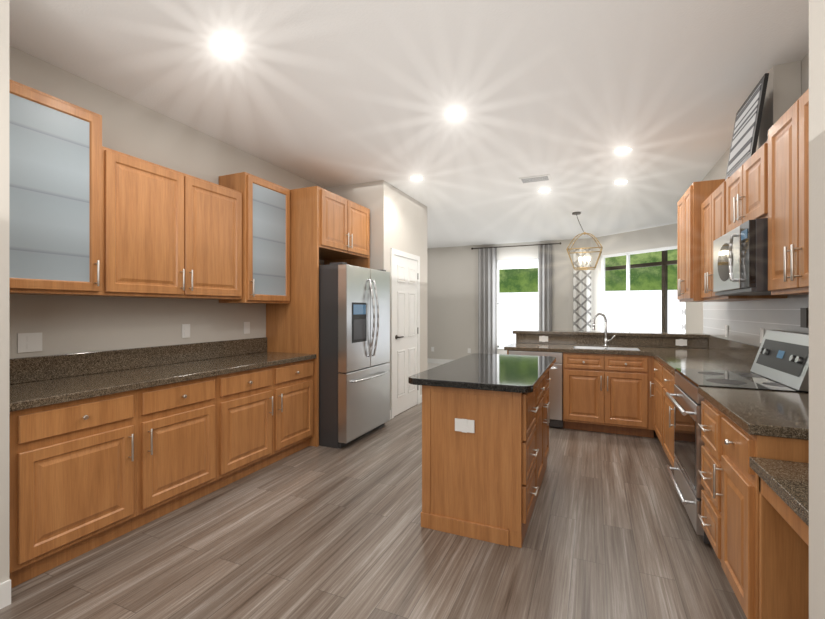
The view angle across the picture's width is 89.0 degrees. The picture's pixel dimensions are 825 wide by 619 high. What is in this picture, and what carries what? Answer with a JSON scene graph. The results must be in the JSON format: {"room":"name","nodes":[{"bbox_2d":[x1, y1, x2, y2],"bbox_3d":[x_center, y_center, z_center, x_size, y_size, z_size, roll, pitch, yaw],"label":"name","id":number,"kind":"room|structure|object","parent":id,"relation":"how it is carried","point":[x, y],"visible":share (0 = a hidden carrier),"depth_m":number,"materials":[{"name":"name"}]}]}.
{"room":"kitchen","nodes":[
{"label":"kitchen","id":0,"kind":"room"},
{"bbox_2d":[0,0,8,582],"bbox_3d":[-2.195,-0.100,1.996,0.678,2.900,0.150,0,0,24],"label":"wall","id":1,"kind":"structure","parent":0,"point":[4,290],"depth_m":1.91,"materials":[{"name":"grey paint"}]},
{"bbox_2d":[9,45,325,358],"bbox_3d":[-2.312,-0.100,2.733,0.120,2.900,5.770,0,0,24],"label":"wall","id":2,"kind":"structure","parent":0,"point":[70,324],"depth_m":3.13,"materials":[{"name":"grey paint"}]},
{"bbox_2d":[17,332,41,352],"bbox_3d":[-2.322,0.200,2.547,0.007,0.115,0.120,0,0,23],"label":"electrical outlet plate","id":3,"kind":"object","parent":2,"relation":"attached to","point":[29,342],"depth_m":2.54,"materials":[{"name":"white paint"}]},
{"bbox_2d":[9,79,108,296],"bbox_3d":[-2.199,-0.655,2.428,0.328,1.130,0.580,0,0,24],"label":"upper cabinet","id":4,"kind":"object","parent":2,"relation":"attached to","point":[90,214],"depth_m":2.40,"materials":[{"name":"brown wood"}]},
{"bbox_2d":[109,149,244,302],"bbox_3d":[-1.860,-0.562,3.230,0.308,0.945,1.158,0,0,24],"label":"upper cabinet","id":5,"kind":"object","parent":2,"relation":"attached to","point":[173,233],"depth_m":3.08,"materials":[{"name":"brown wood"}]},
{"bbox_2d":[182,324,189,337],"bbox_3d":[-1.899,0.180,3.519,0.007,0.115,0.075,0,0,23],"label":"electrical outlet plate","id":6,"kind":"object","parent":2,"relation":"attached to","point":[185,327],"depth_m":3.51,"materials":[{"name":"white paint"}]},
{"bbox_2d":[244,322,249,333],"bbox_3d":[-1.632,0.180,4.134,0.007,0.115,0.075,0,0,23],"label":"electrical outlet plate","id":7,"kind":"object","parent":2,"relation":"attached to","point":[246,324],"depth_m":4.13,"materials":[{"name":"white paint"}]},
{"bbox_2d":[219,172,292,306],"bbox_3d":[-1.496,-0.637,4.030,0.338,1.155,0.596,0,0,24],"label":"upper cabinet","id":8,"kind":"object","parent":2,"relation":"attached to","point":[268,205],"depth_m":3.94,"materials":[{"name":"brown wood"}]},
{"bbox_2d":[293,186,369,262],"bbox_3d":[-1.014,-0.917,4.725,0.668,0.595,0.991,0,0,24],"label":"upper cabinet","id":9,"kind":"object","parent":2,"relation":"attached to","point":[329,227],"depth_m":4.29,"materials":[{"name":"brown wood"}]},
{"bbox_2d":[0,363,746,618],"bbox_3d":[0.335,1.400,5.034,10.100,0.100,12.500,0,0,24],"label":"floor","id":10,"kind":"structure","parent":0,"point":[314,532],"depth_m":2.31,"materials":[{"name":"brown wood"}]},
{"bbox_2d":[9,375,220,587],"bbox_3d":[-1.940,0.915,2.646,0.628,0.870,1.185,0,0,24],"label":"base cabinet","id":11,"kind":"object","parent":10,"relation":"on","point":[87,475],"depth_m":2.35,"materials":[{"name":"brown wood"}]},
{"bbox_2d":[9,337,315,411],"bbox_3d":[-1.707,0.384,3.163,0.643,0.191,2.360,0,0,24],"label":"countertop","id":12,"kind":"structure","parent":11,"relation":"on","point":[37,381],"depth_m":2.85,"materials":[{"name":"brown stone"}]},
{"bbox_2d":[221,359,313,487],"bbox_3d":[-1.474,0.915,3.719,0.628,0.870,1.155,0,0,24],"label":"base cabinet","id":13,"kind":"object","parent":10,"relation":"on","point":[267,413],"depth_m":3.50,"materials":[{"name":"brown wood"}]},
{"bbox_2d":[319,262,389,448],"bbox_3d":[-0.828,0.445,4.629,0.989,1.810,0.940,0,0,24],"label":"refrigerator","id":14,"kind":"object","parent":10,"relation":"on","point":[354,353],"visible":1,"depth_m":4.15,"materials":[{"name":"grey metal"}]},
{"bbox_2d":[421,382,540,547],"bbox_3d":[0.446,0.902,2.714,0.626,0.896,0.506,0,0,24],"label":"base cabinet","id":15,"kind":"object","parent":10,"relation":"on","point":[483,482],"depth_m":2.48,"materials":[{"name":"brown wood"}]},
{"bbox_2d":[455,418,474,432],"bbox_3d":[0.309,0.690,2.491,0.120,0.080,0.007,0,0,23],"label":"electrical outlet plate","id":16,"kind":"object","parent":15,"relation":"attached to","point":[462,425],"depth_m":2.49,"materials":[{"name":"white paint"}]},
{"bbox_2d":[409,353,555,392],"bbox_3d":[0.612,0.434,3.125,0.750,0.039,1.580,0,0,24],"label":"countertop","id":17,"kind":"structure","parent":15,"relation":"on","point":[506,373],"depth_m":2.72,"materials":[{"name":"black stone"}]},
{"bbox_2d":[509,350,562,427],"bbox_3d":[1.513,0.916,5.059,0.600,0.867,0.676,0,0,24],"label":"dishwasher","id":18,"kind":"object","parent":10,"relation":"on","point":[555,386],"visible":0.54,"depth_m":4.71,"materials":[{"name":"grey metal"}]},
{"bbox_2d":[541,371,550,482],"bbox_3d":[0.725,0.902,3.349,0.620,0.896,0.880,0,0,24],"label":"base cabinet","id":19,"kind":"object","parent":10,"relation":"on","point":[545,404],"depth_m":3.27,"materials":[{"name":"brown wood"}]},
{"bbox_2d":[563,353,654,437],"bbox_3d":[2.215,0.915,4.794,0.896,0.870,0.640,0,0,24],"label":"base cabinet","id":20,"kind":"object","parent":10,"relation":"on","point":[606,393],"depth_m":4.50,"materials":[{"name":"brown wood"}]},
{"bbox_2d":[504,336,759,373],"bbox_3d":[1.925,0.384,4.178,2.158,0.191,1.975,0,0,24],"label":"countertop","id":21,"kind":"structure","parent":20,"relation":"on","point":[724,354],"depth_m":4.08,"materials":[{"name":"brown stone"}]},
{"bbox_2d":[592,313,614,345],"bbox_3d":[2.261,0.238,4.951,0.252,0.398,0.176,0,0,24],"label":"faucet","id":22,"kind":"object","parent":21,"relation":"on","point":[606,340],"visible":1,"depth_m":4.98,"materials":[{"name":"silver metal"}]},
{"bbox_2d":[516,334,708,348],"bbox_3d":[2.353,0.835,5.150,2.148,1.030,0.142,0,0,24],"label":"backsplash","id":23,"kind":"structure","parent":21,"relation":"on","point":[695,343],"depth_m":5.03,"materials":[{"name":"brown stone"}]},
{"bbox_2d":[539,336,547,341],"bbox_3d":[1.677,0.375,5.360,0.110,0.080,0.007,0,0,23],"label":"electrical outlet plate","id":24,"kind":"object","parent":23,"relation":"attached to","point":[541,338],"depth_m":5.36,"materials":[{"name":"white paint"}]},
{"bbox_2d":[513,330,710,337],"bbox_3d":[2.369,0.299,5.213,2.168,0.040,0.310,0,0,24],"label":"bar","id":25,"kind":"object","parent":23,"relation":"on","point":[638,334],"visible":0.92,"depth_m":5.09,"materials":[{"name":"brown stone"}]},
{"bbox_2d":[676,339,686,345],"bbox_3d":[3.052,0.375,4.762,0.110,0.080,0.007,0,0,23],"label":"electrical outlet plate","id":26,"kind":"object","parent":23,"relation":"attached to","point":[679,342],"depth_m":4.76,"materials":[{"name":"white paint"}]},
{"bbox_2d":[650,359,661,444],"bbox_3d":[2.631,0.915,3.883,0.628,0.870,0.620,0,0,24],"label":"base cabinet","id":27,"kind":"object","parent":10,"relation":"on","point":[657,383],"depth_m":4.01,"materials":[{"name":"brown wood"}]},
{"bbox_2d":[662,364,675,466],"bbox_3d":[2.370,0.915,3.283,0.628,0.870,0.688,0,0,24],"label":"base cabinet","id":28,"kind":"object","parent":10,"relation":"on","point":[664,380],"depth_m":3.45,"materials":[{"name":"brown wood"}]},
{"bbox_2d":[665,330,808,543],"bbox_3d":[2.032,0.745,2.639,0.677,1.210,0.756,0,0,24],"label":"range","id":29,"kind":"object","parent":10,"relation":"on","point":[781,362],"visible":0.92,"depth_m":2.55,"materials":[{"name":"grey metal"}]},
{"bbox_2d":[698,398,808,618],"bbox_3d":[1.742,0.915,1.886,0.666,0.870,0.848,0,0,24],"label":"base cabinet","id":30,"kind":"object","parent":10,"relation":"on","point":[729,517],"visible":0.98,"depth_m":1.79,"materials":[{"name":"brown wood"}]},
{"bbox_2d":[698,386,808,439],"bbox_3d":[1.751,0.384,1.874,0.638,0.191,0.863,0,0,24],"label":"countertop","id":31,"kind":"structure","parent":30,"relation":"on","point":[781,414],"depth_m":1.84,"materials":[{"name":"brown stone"}]},
{"bbox_2d":[749,457,808,618],"bbox_3d":[1.443,0.905,1.164,0.638,0.890,0.675,0,0,24],"label":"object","id":32,"kind":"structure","parent":10,"relation":"on","point":[783,539],"depth_m":1.53,"materials":[{"name":"brown wood"}]},
{"bbox_2d":[326,180,426,411],"bbox_3d":[-2.091,-0.100,6.563,4.430,2.900,1.430,0,0,24],"label":"wall","id":33,"kind":"structure","parent":0,"point":[398,219],"depth_m":5.28,"materials":[{"name":"grey paint"}]},
{"bbox_2d":[391,248,419,418],"bbox_3d":[-0.061,0.295,5.593,0.064,2.110,0.910,0,0,24],"label":"pantry door","id":34,"kind":"structure","parent":33,"relation":"in","point":[405,317],"depth_m":5.53,"materials":[{"name":"white paint"}]},
{"bbox_2d":[9,0,808,247],"bbox_3d":[0.335,-1.600,5.034,10.100,0.100,12.500,0,0,24],"label":"ceiling","id":35,"kind":"structure","parent":0,"point":[569,97],"depth_m":2.90,"materials":[{"name":"white paint"}]},
{"bbox_2d":[211,36,241,54],"bbox_3d":[-1.090,-1.546,2.459,0.169,0.004,0.169,0,0,15],"label":"recessed light","id":36,"kind":"object","parent":35,"relation":"in","point":[225,45],"depth_m":2.45,"materials":[{"name":"white paint"}]},
{"bbox_2d":[409,176,423,180],"bbox_3d":[0.048,-1.546,4.951,0.169,0.004,0.169,0,0,-16],"label":"recessed light","id":37,"kind":"object","parent":35,"relation":"in","point":[415,178],"depth_m":4.94,"materials":[{"name":"white paint"}]},
{"bbox_2d":[445,108,465,117],"bbox_3d":[0.338,-1.546,3.310,0.169,0.004,0.169,0,0,15],"label":"recessed light","id":38,"kind":"object","parent":35,"relation":"in","point":[455,112],"depth_m":3.30,"materials":[{"name":"white paint"}]},
{"bbox_2d":[519,174,550,183],"bbox_3d":[1.450,-1.542,4.964,0.340,0.012,0.200,0,0,24],"label":"ceiling vent","id":39,"kind":"object","parent":35,"relation":"in","point":[535,179],"visible":0.96,"depth_m":4.96,"materials":[{"name":"white metal"}]},
{"bbox_2d":[538,188,550,191],"bbox_3d":[1.715,-1.546,5.448,0.169,0.004,0.169,0,0,15],"label":"recessed light","id":40,"kind":"object","parent":35,"relation":"in","point":[546,189],"depth_m":5.44,"materials":[{"name":"white paint"}]},
{"bbox_2d":[566,212,602,269],"bbox_3d":[2.733,-1.095,6.663,0.516,0.907,0.517,0,0,24],"label":"pendant lantern","id":41,"kind":"object","parent":35,"relation":"hanging from","point":[583,258],"visible":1,"depth_m":6.62,"materials":[{"name":"brown metal"}]},
{"bbox_2d":[613,180,628,183],"bbox_3d":[2.531,-1.546,5.093,0.169,0.004,0.169,0,0,15],"label":"recessed light","id":42,"kind":"object","parent":35,"relation":"in","point":[620,181],"depth_m":5.10,"materials":[{"name":"white paint"}]},
{"bbox_2d":[613,147,632,153],"bbox_3d":[2.048,-1.546,4.082,0.169,0.004,0.169,0,0,17],"label":"recessed light","id":43,"kind":"object","parent":35,"relation":"in","point":[625,149],"depth_m":4.07,"materials":[{"name":"white paint"}]},
{"bbox_2d":[427,238,591,359],"bbox_3d":[0.808,-0.100,10.510,6.840,2.900,0.120,0,0,24],"label":"wall","id":44,"kind":"structure","parent":0,"point":[452,303],"depth_m":10.23,"materials":[{"name":"grey paint"}]},
{"bbox_2d":[427,358,452,363],"bbox_3d":[-0.320,1.295,10.925,4.200,0.110,0.013,0,0,23],"label":"baseboard","id":45,"kind":"structure","parent":44,"relation":"attached to","point":[442,361],"depth_m":10.49,"materials":[{"name":"white paint"}]},
{"bbox_2d":[471,242,560,353],"bbox_3d":[2.353,-0.077,9.674,2.050,2.815,0.091,0,0,24],"label":"curtain","id":46,"kind":"object","parent":44,"relation":"hanging from","point":[487,300],"visible":0.88,"depth_m":9.86,"materials":[{"name":"grey fabric"}]},
{"bbox_2d":[497,258,537,348],"bbox_3d":[2.458,-0.120,9.765,1.020,2.100,0.130,0,0,24],"label":"window","id":47,"kind":"structure","parent":44,"relation":"in","point":[519,264],"depth_m":9.81,"materials":[{"name":"clear glass"}]},
{"bbox_2d":[592,223,676,330],"bbox_3d":[4.516,-0.100,8.087,0.120,2.900,2.465,0,0,-28],"label":"wall","id":48,"kind":"structure","parent":0,"point":[651,238],"depth_m":8.45,"materials":[{"name":"grey paint"}]},
{"bbox_2d":[571,248,592,330],"bbox_3d":[3.640,-0.007,9.104,0.525,2.675,0.091,0,0,23],"label":"patterned curtain","id":49,"kind":"object","parent":48,"relation":"hanging from","point":[581,300],"depth_m":9.10,"materials":[{"name":"grey fabric"}]},
{"bbox_2d":[601,246,680,331],"bbox_3d":[4.488,-0.035,8.055,0.140,2.230,2.035,0,0,-28],"label":"window","id":50,"kind":"structure","parent":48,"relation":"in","point":[627,287],"depth_m":8.41,"materials":[{"name":"white paint"}]},
{"bbox_2d":[605,250,676,332],"bbox_3d":[5.489,-0.050,8.810,0.080,3.600,3.815,0,0,-28],"label":"frame","id":51,"kind":"object","parent":50,"relation":"attached to","point":[664,292],"depth_m":8.96,"materials":[{"name":"brown metal"}]},
{"bbox_2d":[681,302,685,332],"bbox_3d":[4.811,0.010,7.204,0.088,2.640,0.370,0,0,-27],"label":"patterned curtain","id":52,"kind":"object","parent":48,"relation":"hanging from","point":[683,304],"depth_m":7.32,"materials":[{"name":"grey fabric"}]},
{"bbox_2d":[686,52,808,345],"bbox_3d":[2.823,-0.100,2.643,0.710,2.900,9.700,0,0,24],"label":"wall","id":53,"kind":"structure","parent":0,"point":[694,310],"depth_m":4.51,"materials":[{"name":"grey paint"}]},
{"bbox_2d":[677,180,730,301],"bbox_3d":[2.730,-0.588,3.848,0.418,1.025,0.666,0,0,24],"label":"upper cabinet","id":54,"kind":"object","parent":53,"relation":"attached to","point":[687,204],"depth_m":3.73,"materials":[{"name":"brown wood"}]},
{"bbox_2d":[725,325,727,336],"bbox_3d":[3.031,0.210,4.047,0.007,0.115,0.075,0,0,23],"label":"electrical outlet plate","id":55,"kind":"object","parent":53,"relation":"attached to","point":[726,326],"depth_m":4.04,"materials":[{"name":"white paint"}]},
{"bbox_2d":[721,147,760,235],"bbox_3d":[2.181,-0.700,2.498,0.348,0.419,0.758,0,0,24],"label":"upper cabinet","id":56,"kind":"object","parent":53,"relation":"attached to","point":[741,191],"depth_m":2.55,"materials":[{"name":"brown wood"}]},
{"bbox_2d":[713,218,770,295],"bbox_3d":[2.131,-0.290,2.520,0.457,0.390,0.750,0,0,24],"label":"microwave","id":57,"kind":"object","parent":56,"relation":"attached to","point":[740,260],"visible":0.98,"depth_m":2.36,"materials":[{"name":"grey metal"}]},
{"bbox_2d":[725,73,768,179],"bbox_3d":[2.211,-1.172,2.790,0.089,0.498,0.560,0,0,24],"label":"picture frame","id":58,"kind":"object","parent":56,"relation":"on","point":[746,131],"visible":0.82,"depth_m":2.70,"materials":[{"name":"black plastic"}]},
{"bbox_2d":[697,179,786,300],"bbox_3d":[2.481,-0.498,3.187,0.348,0.844,0.736,0,0,24],"label":"upper cabinet","id":59,"kind":"object","parent":53,"relation":"attached to","point":[709,207],"depth_m":3.35,"materials":[{"name":"brown wood"}]},
{"bbox_2d":[703,295,808,345],"bbox_3d":[2.516,0.098,2.837,0.008,0.376,4.590,0,0,24],"label":"tile backsplash","id":60,"kind":"structure","parent":53,"relation":"attached to","point":[745,321],"depth_m":3.40,"materials":[{"name":"white tile"}]},
{"bbox_2d":[760,328,763,342],"bbox_3d":[2.661,0.200,3.194,0.007,0.115,0.075,0,0,23],"label":"electrical outlet plate","id":61,"kind":"object","parent":53,"relation":"attached to","point":[761,329],"depth_m":3.19,"materials":[{"name":"white paint"}]},
{"bbox_2d":[759,61,800,147],"bbox_3d":[2.409,-1.265,2.758,0.138,0.570,0.260,0,0,24],"label":"chase","id":62,"kind":"object","parent":53,"relation":"attached to","point":[783,93],"visible":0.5,"depth_m":2.65,"materials":[{"name":"grey paint"}]},
{"bbox_2d":[761,89,808,296],"bbox_3d":[1.877,-0.518,1.800,0.348,0.885,0.758,0,0,24],"label":"upper cabinet","id":63,"kind":"object","parent":53,"relation":"attached to","point":[769,178],"depth_m":1.96,"materials":[{"name":"brown wood"}]},
{"bbox_2d":[800,308,807,327],"bbox_3d":[2.382,0.050,2.552,0.006,0.120,0.080,0,0,23],"label":"electrical outlet plate","id":64,"kind":"object","parent":53,"relation":"attached to","point":[803,311],"depth_m":2.54,"materials":[{"name":"black plastic"}]},
{"bbox_2d":[809,0,824,618],"bbox_3d":[1.224,-0.100,0.749,0.708,2.900,0.250,0,0,24],"label":"wall","id":65,"kind":"structure","parent":0,"point":[816,309],"depth_m":0.97,"materials":[{"name":"grey paint"}]},
{"label":"outside","id":66,"kind":"structure","parent":0,"visible":0},
{"bbox_2d":[499,249,680,345],"bbox_3d":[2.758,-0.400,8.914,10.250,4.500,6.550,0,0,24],"label":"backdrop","id":67,"kind":"structure","parent":66,"point":[512,275],"depth_m":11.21,"materials":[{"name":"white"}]}
]}

